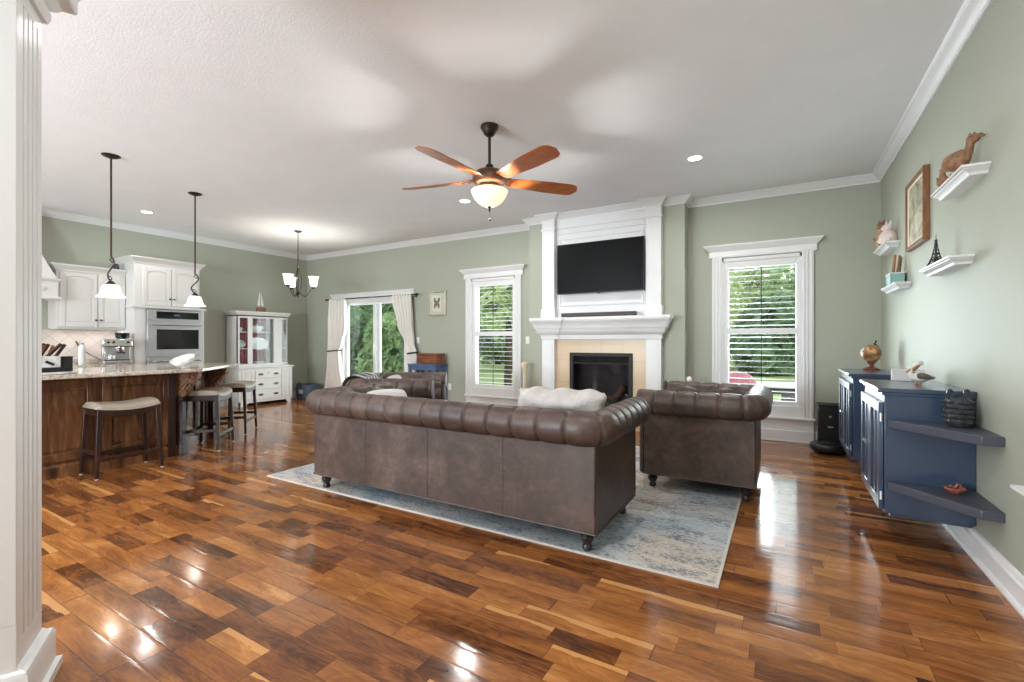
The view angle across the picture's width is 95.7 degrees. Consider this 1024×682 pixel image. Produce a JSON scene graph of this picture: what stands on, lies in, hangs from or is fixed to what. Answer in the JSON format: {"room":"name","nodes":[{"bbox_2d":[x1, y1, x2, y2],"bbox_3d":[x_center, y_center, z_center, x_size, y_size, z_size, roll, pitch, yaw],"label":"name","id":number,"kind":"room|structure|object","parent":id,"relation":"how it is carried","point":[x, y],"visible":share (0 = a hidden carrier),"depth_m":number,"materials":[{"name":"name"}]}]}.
{"room":"living room","nodes":[
{"label":"living room","id":0,"kind":"room"},
{"bbox_2d":[42,216,306,390],"bbox_3d":[-7.040,-0.315,5.790,0.160,3.030,10.290,0,0,30],"label":"wall","id":1,"kind":"structure","parent":0,"point":[231,279],"depth_m":8.45,"materials":[{"name":"green paint"}]},
{"bbox_2d":[42,255,62,300],"bbox_3d":[-6.560,-1.147,5.921,0.531,1.185,1.068,0,0,30],"label":"range hood","id":2,"kind":"object","parent":1,"relation":"attached to","point":[50,281],"visible":0.18,"depth_m":6.17,"materials":[{"name":"white paint"}]},
{"bbox_2d":[42,329,115,358],"bbox_3d":[-6.862,0.053,5.923,0.011,0.430,2.897,0,0,30],"label":"backsplash","id":3,"kind":"structure","parent":1,"relation":"attached to","point":[91,338],"depth_m":6.76,"materials":[{"name":"tile"}]},
{"bbox_2d":[75,341,101,360],"bbox_3d":[-6.206,0.162,6.844,0.368,0.330,0.069,0,0,-22],"label":"power cord","id":4,"kind":"object","parent":3,"relation":"attached to","point":[75,341],"visible":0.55,"depth_m":6.85,"materials":[{"name":"black plastic"}]},
{"bbox_2d":[47,262,126,329],"bbox_3d":[-6.180,-0.615,6.717,0.383,0.900,0.839,0,0,30],"label":"upper cabinet","id":5,"kind":"object","parent":1,"relation":"attached to","point":[79,308],"visible":0.92,"depth_m":6.60,"materials":[{"name":"white paint"}]},
{"bbox_2d":[220,391,296,406],"bbox_3d":[-4.671,1.125,8.772,0.920,0.150,2.430,0,0,30],"label":"baseboard","id":6,"kind":"structure","parent":1,"relation":"attached to","point":[222,403],"depth_m":9.73,"materials":[{"name":"white paint"}]},
{"bbox_2d":[240,318,265,363],"bbox_3d":[-5.046,-0.007,8.873,0.038,0.865,0.716,0,0,30],"label":"glass door","id":7,"kind":"structure","parent":0,"point":[258,355],"depth_m":8.97,"materials":[{"name":"clear glass"}]},
{"bbox_2d":[42,0,963,255],"bbox_3d":[-2.760,-1.870,3.195,10.050,0.080,10.330,0,0,30],"label":"ceiling","id":8,"kind":"structure","parent":0,"point":[310,117],"depth_m":3.60,"materials":[{"name":"paint"}]},
{"bbox_2d":[95,152,125,297],"bbox_3d":[-3.956,-1.131,4.569,0.232,1.398,0.232,0,0,10],"label":"pendant lamp","id":9,"kind":"object","parent":8,"relation":"hanging from","point":[110,289],"visible":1,"depth_m":4.56,"materials":[{"name":"glass"}]},
{"bbox_2d":[139,210,154,213],"bbox_3d":[-5.178,-1.827,6.569,0.184,0.006,0.184,0,0,30],"label":"recessed light","id":10,"kind":"object","parent":8,"relation":"in","point":[141,211],"visible":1,"depth_m":6.58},
{"bbox_2d":[184,192,205,306],"bbox_3d":[-3.932,-1.131,5.746,0.232,1.398,0.232,0,0,-20],"label":"pendant lamp","id":11,"kind":"object","parent":8,"relation":"hanging from","point":[194,300],"visible":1,"depth_m":5.74,"materials":[{"name":"glass"}]},
{"bbox_2d":[282,230,318,296],"bbox_3d":[-3.604,-1.276,7.702,0.572,1.108,0.583,0,0,30],"label":"chandelier","id":12,"kind":"object","parent":8,"relation":"hanging from","point":[290,281],"visible":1,"depth_m":7.71,"materials":[{"name":"glass"}]},
{"bbox_2d":[458,199,471,202],"bbox_3d":[-0.615,-1.827,6.053,0.184,0.006,0.184,0,0,30],"label":"recessed light","id":13,"kind":"object","parent":8,"relation":"in","point":[459,200],"visible":1,"depth_m":6.04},
{"bbox_2d":[402,122,576,220],"bbox_3d":[-0.235,-1.424,3.902,1.575,0.812,1.541,0,0,30],"label":"ceiling fan","id":14,"kind":"object","parent":8,"relation":"hanging from","point":[489,180],"visible":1,"depth_m":3.83,"materials":[{"name":"wood"}]},
{"bbox_2d":[685,154,704,161],"bbox_3d":[1.830,-1.827,4.631,0.184,0.006,0.184,0,0,30],"label":"recessed light","id":15,"kind":"object","parent":8,"relation":"in","point":[697,157],"visible":1,"depth_m":4.63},
{"bbox_2d":[42,398,1023,681],"bbox_3d":[-2.760,1.230,3.195,10.050,0.060,10.330,0,0,30],"label":"floor","id":16,"kind":"structure","parent":0,"point":[203,565],"depth_m":2.19,"materials":[{"name":"brown wood"}]},
{"bbox_2d":[0,0,80,681],"bbox_3d":[-1.778,-0.315,1.482,0.520,3.030,0.406,0,0,-32],"label":"column","id":17,"kind":"structure","parent":16,"relation":"on","point":[27,649],"depth_m":1.50,"materials":[{"name":"white paint"}]},
{"bbox_2d":[79,397,163,479],"bbox_3d":[-3.609,0.870,4.294,0.364,0.659,0.520,0,0,30],"label":"bar stool","id":18,"kind":"object","parent":16,"relation":"on","point":[142,405],"visible":1,"depth_m":4.18,"materials":[{"name":"beige leather"}]},
{"bbox_2d":[42,368,228,480],"bbox_3d":[-4.314,0.761,4.465,1.240,0.878,3.154,0,0,30],"label":"kitchen island","id":19,"kind":"object","parent":16,"relation":"on","point":[63,400],"visible":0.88,"depth_m":4.43,"materials":[{"name":"brown wood"}]},
{"bbox_2d":[42,363,238,379],"bbox_3d":[-4.309,0.302,4.504,1.587,0.038,3.327,0,0,30],"label":"island countertop","id":20,"kind":"structure","parent":19,"relation":"on","point":[144,369],"depth_m":4.60,"materials":[{"name":"beige stone"}]},
{"bbox_2d":[42,371,76,374],"bbox_3d":[-4.050,0.273,3.851,0.360,0.018,0.560,0,0,30],"label":"serving board","id":21,"kind":"object","parent":20,"relation":"on","point":[62,372],"visible":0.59,"depth_m":3.90,"materials":[{"name":"white stone"}]},
{"bbox_2d":[42,343,65,371],"bbox_3d":[-4.001,0.140,3.935,0.180,0.246,0.294,0,0,30],"label":"holder","id":22,"kind":"object","parent":21,"relation":"on","point":[50,363],"visible":0.44,"depth_m":3.95,"materials":[{"name":"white plastic"}]},
{"bbox_2d":[61,356,73,370],"bbox_3d":[-3.914,0.199,4.064,0.080,0.128,0.080,0,0,30],"label":"cup","id":23,"kind":"object","parent":21,"relation":"on","point":[66,361],"visible":0.76,"depth_m":4.05,"materials":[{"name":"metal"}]},
{"bbox_2d":[169,354,194,367],"bbox_3d":[-3.441,0.209,4.841,0.240,0.146,0.186,0,0,-2],"label":"shell bowl","id":24,"kind":"object","parent":20,"relation":"on","point":[184,361],"visible":1,"depth_m":4.84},
{"bbox_2d":[111,255,205,364],"bbox_3d":[-5.606,-0.030,7.401,0.683,2.460,1.050,0,0,30],"label":"tall cabinet","id":25,"kind":"object","parent":16,"relation":"on","point":[150,283],"visible":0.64,"depth_m":7.04,"materials":[{"name":"white paint"}]},
{"bbox_2d":[146,309,200,363],"bbox_3d":[-5.487,0.205,7.408,0.548,1.370,0.750,0,0,30],"label":"oven","id":26,"kind":"object","parent":25,"relation":"in","point":[170,334],"visible":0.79,"depth_m":7.25,"materials":[{"name":"silver metal"}]},
{"bbox_2d":[186,387,234,450],"bbox_3d":[-3.437,0.870,5.265,0.364,0.659,0.520,0,0,-15],"label":"bar stool","id":27,"kind":"object","parent":16,"relation":"on","point":[217,394],"visible":0.94,"depth_m":5.09,"materials":[{"name":"brown wood"}]},
{"bbox_2d":[219,380,257,434],"bbox_3d":[-3.638,0.870,6.130,0.364,0.659,0.520,0,0,-15],"label":"bar stool","id":28,"kind":"object","parent":16,"relation":"on","point":[244,386],"visible":0.7,"depth_m":5.97,"materials":[{"name":"brown wood"}]},
{"bbox_2d":[224,310,293,407],"bbox_3d":[-4.829,0.324,8.879,0.520,1.752,1.097,0,0,30],"label":"china hutch","id":29,"kind":"object","parent":16,"relation":"on","point":[272,378],"visible":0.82,"depth_m":8.78,"materials":[{"name":"white paint"}]},
{"bbox_2d":[240,340,245,346],"bbox_3d":[-5.001,0.048,8.531,0.062,0.143,0.179,0,0,30],"label":"platter","id":30,"kind":"object","parent":29,"relation":"on","point":[242,343],"visible":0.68,"depth_m":8.57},
{"bbox_2d":[253,324,263,331],"bbox_3d":[-4.871,-0.249,8.826,0.184,0.150,0.270,0,0,30],"label":"lidded dish","id":31,"kind":"object","parent":29,"relation":"on","point":[256,328],"visible":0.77,"depth_m":8.77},
{"bbox_2d":[253,337,267,349],"bbox_3d":[-4.836,0.048,8.817,0.086,0.237,0.398,0,0,30],"label":"platter","id":32,"kind":"object","parent":29,"relation":"on","point":[258,342],"visible":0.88,"depth_m":8.86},
{"bbox_2d":[256,291,265,311],"bbox_3d":[-4.817,-0.753,8.899,0.070,0.400,0.182,0,0,30],"label":"model sailboat","id":33,"kind":"object","parent":29,"relation":"on","point":[260,301],"visible":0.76,"depth_m":8.87,"materials":[{"name":"brown wood"}]},
{"bbox_2d":[240,331,285,332],"bbox_3d":[-4.884,-0.167,8.912,0.309,0.014,0.963,0,0,30],"label":"shelf","id":34,"kind":"object","parent":29,"relation":"attached to","point":[240,331],"depth_m":8.95,"materials":[{"name":"white paint"}]},
{"bbox_2d":[240,348,285,348],"bbox_3d":[-4.884,0.143,8.912,0.309,0.014,0.963,0,0,30],"label":"shelf","id":35,"kind":"object","parent":29,"relation":"attached to","point":[240,348],"depth_m":8.83,"materials":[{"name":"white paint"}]},
{"bbox_2d":[296,382,320,399],"bbox_3d":[-4.243,1.022,9.623,0.492,0.354,0.390,0,0,30],"label":"fabric bin","id":36,"kind":"object","parent":16,"relation":"on","point":[302,389],"visible":0.81,"depth_m":9.48,"materials":[{"name":"blue fabric"}]},
{"bbox_2d":[408,363,447,399],"bbox_3d":[-1.474,0.798,8.079,0.620,0.803,0.340,0,0,30],"label":"stand","id":37,"kind":"object","parent":16,"relation":"on","point":[414,366],"visible":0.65,"depth_m":7.96,"materials":[{"name":"paint"}]},
{"bbox_2d":[416,353,444,363],"bbox_3d":[-1.411,0.305,8.027,0.440,0.182,0.255,0,0,30],"label":"wooden box","id":38,"kind":"object","parent":37,"relation":"on","point":[422,358],"visible":1,"depth_m":7.93,"materials":[{"name":"brown wood"}]},
{"bbox_2d":[267,446,742,587],"bbox_3d":[0.123,1.196,4.388,3.678,0.008,2.808,0,0,30],"label":"area rug","id":39,"kind":"object","parent":16,"relation":"on","point":[674,527],"visible":0.48,"depth_m":3.01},
{"bbox_2d":[345,372,447,399],"bbox_3d":[-1.299,0.791,5.346,0.950,0.800,1.150,0,0,0],"label":"armchair","id":40,"kind":"object","parent":39,"relation":"on","point":[430,385],"visible":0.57,"depth_m":4.84,"materials":[{"name":"brown leather"}]},
{"bbox_2d":[342,372,379,385],"bbox_3d":[-1.650,0.593,5.158,0.323,0.475,0.501,0,0,0],"label":"striped throw","id":41,"kind":"object","parent":40,"relation":"on","point":[368,375],"visible":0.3,"depth_m":5.06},
{"bbox_2d":[388,375,401,378],"bbox_3d":[-1.378,0.567,5.516,0.199,0.322,0.386,0,0,4],"label":"pillow","id":42,"kind":"object","parent":40,"relation":"on","point":[392,376],"visible":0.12,"depth_m":5.47,"materials":[{"name":"fabric"}]},
{"bbox_2d":[305,382,649,550],"bbox_3d":[-0.393,0.791,3.468,2.600,0.800,0.920,0,0,30],"label":"sofa","id":43,"kind":"object","parent":39,"relation":"on","point":[573,471],"visible":0.98,"depth_m":2.94,"materials":[{"name":"brown leather"}]},
{"bbox_2d":[367,389,406,396],"bbox_3d":[-1.099,0.581,4.069,0.386,0.316,0.231,0,0,-31],"label":"pillow","id":44,"kind":"object","parent":43,"relation":"on","point":[393,392],"visible":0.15,"depth_m":4.05,"materials":[{"name":"fabric"}]},
{"bbox_2d":[518,386,606,410],"bbox_3d":[0.325,0.516,2.995,0.610,0.442,0.282,0,0,27],"label":"cushion","id":45,"kind":"object","parent":43,"relation":"on","point":[564,398],"visible":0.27,"depth_m":2.88,"materials":[{"name":"fabric"}]},
{"bbox_2d":[636,380,772,500],"bbox_3d":[1.687,0.791,3.966,0.950,0.800,1.150,0,0,30],"label":"armchair","id":46,"kind":"object","parent":39,"relation":"on","point":[708,432],"visible":0.93,"depth_m":3.55,"materials":[{"name":"brown leather"}]},
{"bbox_2d":[521,362,528,388],"bbox_3d":[0.189,0.755,6.840,0.270,0.889,0.270,0,0,30],"label":"candle stand","id":47,"kind":"object","parent":16,"relation":"on","point":[524,365],"visible":0.49,"depth_m":6.82,"materials":[{"name":"beige wood"}]},
{"bbox_2d":[529,205,673,430],"bbox_3d":[1.224,-0.290,6.443,1.980,2.980,0.480,0,0,30],"label":"fireplace","id":48,"kind":"object","parent":16,"relation":"on","point":[616,357],"visible":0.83,"depth_m":6.39,"materials":[{"name":"white paint"}]},
{"bbox_2d":[561,311,636,316],"bbox_3d":[1.164,-0.361,6.293,1.060,0.060,0.070,0,0,30],"label":"soundbar","id":49,"kind":"object","parent":48,"relation":"on","point":[617,313],"visible":0.87,"depth_m":6.24,"materials":[{"name":"black plastic"}]},
{"bbox_2d":[557,236,644,294],"bbox_3d":[1.203,-1.008,6.359,1.240,0.719,0.096,0,0,30],"label":"television","id":50,"kind":"object","parent":48,"relation":"attached to","point":[612,265],"visible":1,"depth_m":6.29,"materials":[{"name":"black plastic"}]},
{"bbox_2d":[809,440,845,453],"bbox_3d":[3.401,1.131,4.985,0.340,0.093,0.340,0,0,30],"label":"robot vacuum","id":51,"kind":"object","parent":16,"relation":"on","point":[823,446],"visible":0.94,"depth_m":4.89,"materials":[{"name":"black plastic"}]},
{"bbox_2d":[816,402,840,442],"bbox_3d":[3.531,0.953,5.138,0.260,0.495,0.374,0,0,30],"label":"speaker","id":52,"kind":"object","parent":16,"relation":"on","point":[827,413],"visible":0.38,"depth_m":5.14,"materials":[{"name":"black plastic"}]},
{"bbox_3d":[-6.518,0.786,5.721,0.806,0.828,2.897,0,0,30],"label":"base cabinet","id":53,"kind":"object","parent":16,"relation":"on","visible":0},
{"bbox_2d":[73,359,139,367],"bbox_3d":[-6.518,0.321,5.709,0.817,0.101,2.917,0,0,30],"label":"countertop","id":54,"kind":"structure","parent":53,"relation":"on","point":[89,362],"depth_m":6.58,"materials":[{"name":"beige stone"}]},
{"bbox_2d":[78,342,85,364],"bbox_3d":[-6.043,0.171,6.505,0.080,0.325,0.080,0,0,30],"label":"soap bottle","id":55,"kind":"object","parent":54,"relation":"on","point":[81,348],"visible":1,"depth_m":6.48,"materials":[{"name":"plastic"}]},
{"bbox_2d":[100,333,132,363],"bbox_3d":[-5.654,0.102,6.627,0.384,0.440,0.336,0,0,44],"label":"espresso machine","id":56,"kind":"object","parent":54,"relation":"on","point":[113,351],"visible":1,"depth_m":6.60,"materials":[{"name":"silver metal"}]},
{"bbox_2d":[307,182,880,439],"bbox_3d":[-0.163,-0.315,7.636,9.850,3.030,0.160,0,0,30],"label":"wall","id":57,"kind":"structure","parent":0,"point":[847,272],"depth_m":5.98,"materials":[{"name":"green paint"}]},
{"bbox_2d":[330,289,415,378],"bbox_3d":[-2.728,0.122,9.103,2.290,2.155,0.217,0,0,30],"label":"door","id":58,"kind":"structure","parent":57,"relation":"in","point":[376,301],"depth_m":9.03,"materials":[{"name":"white paint"}]},
{"bbox_2d":[325,293,417,300],"bbox_3d":[-2.760,-0.831,8.979,2.528,0.072,0.096,0,0,30],"label":"curtain rod","id":59,"kind":"object","parent":58,"relation":"attached to","point":[415,294],"visible":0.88,"depth_m":8.89,"materials":[{"name":"brown metal"}]},
{"bbox_2d":[325,298,346,387],"bbox_3d":[-3.611,0.156,9.445,0.734,2.048,0.138,0,0,30],"label":"curtain","id":60,"kind":"object","parent":59,"relation":"hanging from","point":[337,310],"visible":0.88,"depth_m":9.37,"materials":[{"name":"beige fabric"}]},
{"bbox_2d":[392,293,417,371],"bbox_3d":[-1.967,0.156,8.483,0.624,2.048,0.138,0,0,30],"label":"curtain","id":61,"kind":"object","parent":59,"relation":"hanging from","point":[402,304],"visible":0.62,"depth_m":8.42,"materials":[{"name":"beige fabric"}]},
{"bbox_2d":[427,290,445,315],"bbox_3d":[-1.335,-0.670,8.207,0.410,0.440,0.034,0,0,30],"label":"picture","id":62,"kind":"object","parent":57,"relation":"attached to","point":[436,300],"visible":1,"depth_m":8.21,"materials":[{"name":"beige paper"}]},
{"bbox_2d":[459,264,526,405],"bbox_3d":[-0.294,-0.003,7.660,1.266,2.405,0.252,0,0,30],"label":"window","id":63,"kind":"structure","parent":57,"relation":"in","point":[474,391],"depth_m":7.64,"materials":[{"name":"white paint"}]},
{"bbox_2d":[473,279,513,388],"bbox_3d":[-0.302,-0.110,7.646,0.810,1.780,0.035,0,0,30],"label":"shutter","id":64,"kind":"object","parent":63,"relation":"attached to","point":[476,282],"depth_m":7.68,"materials":[{"name":"white paint"}]},
{"bbox_2d":[526,336,529,343],"bbox_3d":[0.247,-0.015,7.297,0.072,0.116,0.011,0,0,30],"label":"light switch","id":65,"kind":"object","parent":57,"relation":"attached to","point":[527,337],"visible":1,"depth_m":7.29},
{"bbox_2d":[704,235,823,443],"bbox_3d":[3.060,-0.003,5.699,1.274,2.405,0.252,0,0,30],"label":"window","id":66,"kind":"structure","parent":57,"relation":"in","point":[793,422],"depth_m":5.55,"materials":[{"name":"white paint"}]},
{"bbox_2d":[724,256,799,406],"bbox_3d":[3.052,-0.110,5.684,0.818,1.780,0.035,0,0,30],"label":"shutter","id":67,"kind":"object","parent":66,"relation":"attached to","point":[760,261],"depth_m":5.64,"materials":[{"name":"white paint"}]},
{"bbox_2d":[530,204,687,387],"bbox_3d":[1.291,-0.315,6.549,2.231,3.030,0.250,0,0,30],"label":"wall","id":68,"kind":"structure","parent":0,"point":[675,220],"depth_m":5.98,"materials":[{"name":"green paint"}]},
{"bbox_2d":[42,0,992,260],"bbox_3d":[-2.760,-1.788,3.195,9.850,0.085,10.130,0,0,30],"label":"trim","id":69,"kind":"structure","parent":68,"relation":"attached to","point":[968,17],"depth_m":5.63,"materials":[{"name":"white paint"}]},
{"bbox_2d":[881,0,1023,575],"bbox_3d":[1.601,-0.315,0.738,0.160,3.030,10.290,0,0,30],"label":"wall","id":70,"kind":"structure","parent":0,"point":[965,325],"depth_m":2.51,"materials":[{"name":"green paint"}]},
{"bbox_2d":[838,368,890,461],"bbox_3d":[3.330,0.666,4.308,0.458,0.768,0.904,0,0,30],"label":"base cabinet","id":71,"kind":"object","parent":70,"relation":"attached to","point":[850,387],"visible":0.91,"depth_m":4.04,"materials":[{"name":"blue paint"}]},
{"bbox_2d":[860,340,881,370],"bbox_3d":[3.461,0.137,4.463,0.166,0.288,0.166,0,0,30],"label":"desk globe","id":72,"kind":"object","parent":71,"relation":"on","point":[870,353],"visible":1,"depth_m":4.42,"materials":[{"name":"brown wood"}]},
{"bbox_2d":[873,240,899,255],"bbox_3d":[3.660,-0.899,4.532,0.114,0.052,0.620,0,0,30],"label":"wall shelf","id":73,"kind":"object","parent":70,"relation":"attached to","point":[886,248],"visible":1,"depth_m":4.42,"materials":[{"name":"white paint"}]},
{"bbox_2d":[872,220,884,247],"bbox_3d":[3.733,-1.073,4.684,0.112,0.294,0.142,0,0,0],"label":"figurine","id":74,"kind":"object","parent":73,"relation":"on","point":[879,225],"visible":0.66,"depth_m":4.68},
{"bbox_2d":[877,220,897,243],"bbox_3d":[3.586,-1.034,4.413,0.152,0.216,0.163,0,0,10],"label":"figurine","id":75,"kind":"object","parent":73,"relation":"on","point":[888,234],"visible":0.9,"depth_m":4.38,"materials":[{"name":"ceramic"}]},
{"bbox_2d":[881,281,911,293],"bbox_3d":[3.448,-0.474,4.170,0.114,0.052,0.640,0,0,30],"label":"wall shelf","id":76,"kind":"object","parent":70,"relation":"attached to","point":[895,287],"visible":1,"depth_m":4.03,"materials":[{"name":"white paint"}]},
{"bbox_2d":[885,272,905,285],"bbox_3d":[3.412,-0.550,4.121,0.108,0.098,0.208,0,0,30],"label":"planter","id":77,"kind":"object","parent":76,"relation":"on","point":[895,276],"visible":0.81,"depth_m":4.04,"materials":[{"name":"paint"}]},
{"bbox_2d":[891,255,896,272],"bbox_3d":[3.364,-0.634,4.079,0.033,0.247,0.059,0,0,8],"label":"stick","id":78,"kind":"object","parent":77,"relation":"in","point":[895,256],"visible":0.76,"depth_m":4.07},
{"bbox_2d":[896,255,900,271],"bbox_3d":[3.417,-0.633,4.096,0.033,0.246,0.055,0,0,8],"label":"stick","id":79,"kind":"object","parent":77,"relation":"in","point":[899,256],"visible":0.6,"depth_m":4.09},
{"bbox_2d":[905,164,929,251],"bbox_3d":[3.182,-1.020,3.642,0.040,0.550,0.570,0,0,30],"label":"framed painting","id":80,"kind":"object","parent":70,"relation":"attached to","point":[917,191],"visible":1,"depth_m":3.57,"materials":[{"name":"brown wood"}]},
{"bbox_2d":[860,379,976,527],"bbox_3d":[2.571,0.666,3.010,0.458,0.768,0.772,0,0,30],"label":"base cabinet","id":81,"kind":"object","parent":70,"relation":"attached to","point":[887,454],"visible":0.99,"depth_m":2.72,"materials":[{"name":"blue paint"}]},
{"bbox_2d":[891,369,924,380],"bbox_3d":[2.791,0.240,3.267,0.180,0.082,0.042,0,0,30],"label":"box","id":82,"kind":"object","parent":81,"relation":"on","point":[896,374],"visible":0.74,"depth_m":3.27,"materials":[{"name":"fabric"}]},
{"bbox_2d":[905,361,935,384],"bbox_3d":[2.614,0.204,2.974,0.168,0.155,0.074,0,0,4],"label":"pelican figurine","id":83,"kind":"object","parent":81,"relation":"on","point":[917,377],"visible":1,"depth_m":2.96,"materials":[{"name":"white ceramic"}]},
{"bbox_2d":[888,420,1004,446],"bbox_3d":[2.312,0.491,2.499,0.389,0.048,0.380,0,0,30],"label":"corner shelf","id":84,"kind":"object","parent":81,"relation":"attached to","point":[974,434],"visible":1,"depth_m":2.44,"materials":[{"name":"wood"}]},
{"bbox_2d":[941,389,975,427],"bbox_3d":[2.429,0.364,2.519,0.137,0.206,0.136,0,0,5],"label":"basket","id":85,"kind":"object","parent":84,"relation":"on","point":[958,411],"visible":1,"depth_m":2.48,"materials":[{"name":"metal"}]},
{"bbox_2d":[888,481,1004,522],"bbox_3d":[2.312,0.858,2.499,0.389,0.048,0.380,0,0,30],"label":"corner shelf","id":86,"kind":"object","parent":70,"relation":"attached to","point":[970,503],"visible":1,"depth_m":2.45,"materials":[{"name":"wood"}]},
{"bbox_2d":[943,483,965,493],"bbox_3d":[2.416,0.808,2.526,0.098,0.052,0.080,0,0,-8],"label":"shell dish","id":87,"kind":"object","parent":86,"relation":"on","point":[957,489],"visible":1,"depth_m":2.52,"materials":[{"name":"red ceramic"}]},
{"bbox_2d":[919,254,974,276],"bbox_3d":[2.709,-0.464,2.905,0.114,0.052,0.650,0,0,30],"label":"wall shelf","id":88,"kind":"object","parent":70,"relation":"attached to","point":[950,263],"visible":1,"depth_m":2.76,"materials":[{"name":"white paint"}]},
{"bbox_2d":[927,240,941,265],"bbox_3d":[2.763,-0.593,3.018,0.073,0.210,0.073,0,0,10],"label":"tower","id":89,"kind":"object","parent":88,"relation":"on","point":[936,257],"visible":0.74,"depth_m":3.01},
{"bbox_2d":[930,161,990,200],"bbox_3d":[2.575,-0.904,2.676,0.114,0.052,0.600,0,0,30],"label":"wall shelf","id":90,"kind":"object","parent":70,"relation":"attached to","point":[965,176],"visible":1,"depth_m":2.58,"materials":[{"name":"white paint"}]},
{"bbox_2d":[936,169,950,186],"bbox_3d":[2.669,-0.996,2.829,0.111,0.130,0.062,0,0,40],"label":"bird","id":91,"kind":"object","parent":90,"relation":"on","point":[943,177],"visible":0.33,"depth_m":2.84},
{"bbox_2d":[941,131,984,171],"bbox_3d":[2.472,-1.030,2.540,0.068,0.199,0.185,0,0,-24],"label":"bird","id":92,"kind":"object","parent":90,"relation":"on","point":[952,162],"visible":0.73,"depth_m":2.52},
{"bbox_2d":[942,524,1023,618],"bbox_3d":[1.478,1.125,0.717,0.032,0.150,10.130,0,0,30],"label":"baseboard","id":93,"kind":"structure","parent":70,"relation":"attached to","point":[1007,579],"depth_m":2.32,"materials":[{"name":"white paint"}]},
{"bbox_2d":[1010,484,1023,495],"bbox_3d":[1.963,0.621,1.629,0.114,0.052,0.615,0,0,30],"label":"wall shelf","id":94,"kind":"object","parent":70,"relation":"attached to","point":[1018,488],"visible":1,"depth_m":1.88,"materials":[{"name":"white paint"}]},
{"label":"outside","id":95,"kind":"structure","parent":0,"visible":0},
{"bbox_2d":[479,353,795,400],"bbox_3d":[20.062,1.550,44.214,110.000,0.200,83.410,0,0,30],"label":"lawn","id":96,"kind":"structure","parent":95,"point":[482,368],"depth_m":18.91,"materials":[{"name":"green plant"}]},
{"bbox_2d":[350,305,372,375],"bbox_3d":[-4.715,0.265,13.583,2.064,2.786,2.292,0,0,37],"label":"shrub","id":97,"kind":"object","parent":96,"relation":"on","point":[358,320],"visible":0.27,"depth_m":12.87,"materials":[{"name":"green plant"}]},
{"bbox_2d":[351,304,372,372],"bbox_3d":[-6.037,-0.877,17.671,2.861,5.681,3.095,0,0,-39],"label":"shrub","id":98,"kind":"object","parent":96,"relation":"on","point":[360,306],"visible":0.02,"depth_m":17.76,"materials":[{"name":"green plant"}]},
{"bbox_2d":[357,303,394,319],"bbox_3d":[-3.673,-0.961,16.129,2.938,5.210,3.018,0,0,30],"label":"shrub","id":99,"kind":"object","parent":96,"relation":"on","point":[389,306],"visible":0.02,"depth_m":15.49,"materials":[{"name":"green plant"}]},
{"bbox_2d":[354,312,403,373],"bbox_3d":[-2.932,0.416,12.500,2.125,2.432,2.266,0,0,38],"label":"shrub","id":100,"kind":"object","parent":96,"relation":"on","point":[392,341],"visible":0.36,"depth_m":11.77,"materials":[{"name":"green plant"}]},
{"bbox_2d":[479,331,503,364],"bbox_3d":[-0.666,-2.885,28.293,5.153,10.220,4.800,0,0,30],"label":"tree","id":101,"kind":"object","parent":96,"relation":"on","point":[483,358],"visible":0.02,"depth_m":28.22,"materials":[{"name":"green plant"}]},
{"bbox_2d":[479,316,512,370],"bbox_3d":[-0.001,-0.408,22.637,3.368,3.731,3.619,0,0,30],"label":"shrub","id":102,"kind":"object","parent":96,"relation":"on","point":[493,346],"visible":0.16,"depth_m":21.64,"materials":[{"name":"green plant"}]},
{"bbox_2d":[480,284,512,385],"bbox_3d":[-0.081,-1.498,14.961,3.051,5.903,2.976,0,0,30],"label":"tree","id":103,"kind":"object","parent":96,"relation":"on","point":[489,314],"visible":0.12,"depth_m":14.21,"materials":[{"name":"green plant"}]},
{"bbox_2d":[729,268,743,364],"bbox_3d":[10.004,-3.285,25.862,5.984,9.992,5.641,0,0,30],"label":"tree","id":104,"kind":"object","parent":96,"relation":"on","point":[734,292],"visible":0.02,"depth_m":23.84,"materials":[{"name":"green plant"}]},
{"bbox_2d":[729,291,795,376],"bbox_3d":[10.589,-0.063,19.825,2.766,4.081,2.560,0,0,-10],"label":"shrub","id":105,"kind":"object","parent":96,"relation":"on","point":[748,346],"visible":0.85,"depth_m":19.09,"materials":[{"name":"green plant"}]},
{"bbox_2d":[729,265,795,358],"bbox_3d":[16.114,-3.001,30.022,5.989,9.453,5.871,0,0,30],"label":"tree","id":106,"kind":"object","parent":96,"relation":"on","point":[752,280],"visible":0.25,"depth_m":28.55,"materials":[{"name":"green plant"}]},
{"bbox_2d":[759,264,795,335],"bbox_3d":[15.709,-3.277,23.216,5.876,10.110,5.764,0,0,30],"label":"tree","id":107,"kind":"object","parent":96,"relation":"on","point":[773,272],"visible":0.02,"depth_m":23.58,"materials":[{"name":"green plant"}]},
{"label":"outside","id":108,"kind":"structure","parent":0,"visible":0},
{"bbox_3d":[4.276,1.475,7.016,6.700,0.150,3.230,0,0,30],"label":"patio","id":109,"kind":"object","parent":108,"visible":0},
{"bbox_2d":[729,368,756,383],"bbox_3d":[3.388,0.908,7.022,0.600,0.991,0.640,0,0,30],"label":"grill","id":110,"kind":"object","parent":109,"relation":"on","point":[733,377],"visible":0.3,"depth_m":6.79,"materials":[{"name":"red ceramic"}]},
{"bbox_2d":[756,381,795,393],"bbox_3d":[4.400,1.050,7.564,1.500,0.700,0.800,0,0,30],"label":"patio table","id":111,"kind":"object","parent":109,"relation":"on","point":[782,387],"visible":0.09,"depth_m":7.32,"materials":[{"name":"white plastic"}]},
{"bbox_2d":[781,393,795,401],"bbox_3d":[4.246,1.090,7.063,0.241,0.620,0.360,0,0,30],"label":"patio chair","id":112,"kind":"object","parent":109,"relation":"on","point":[783,395],"visible":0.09,"depth_m":6.92,"materials":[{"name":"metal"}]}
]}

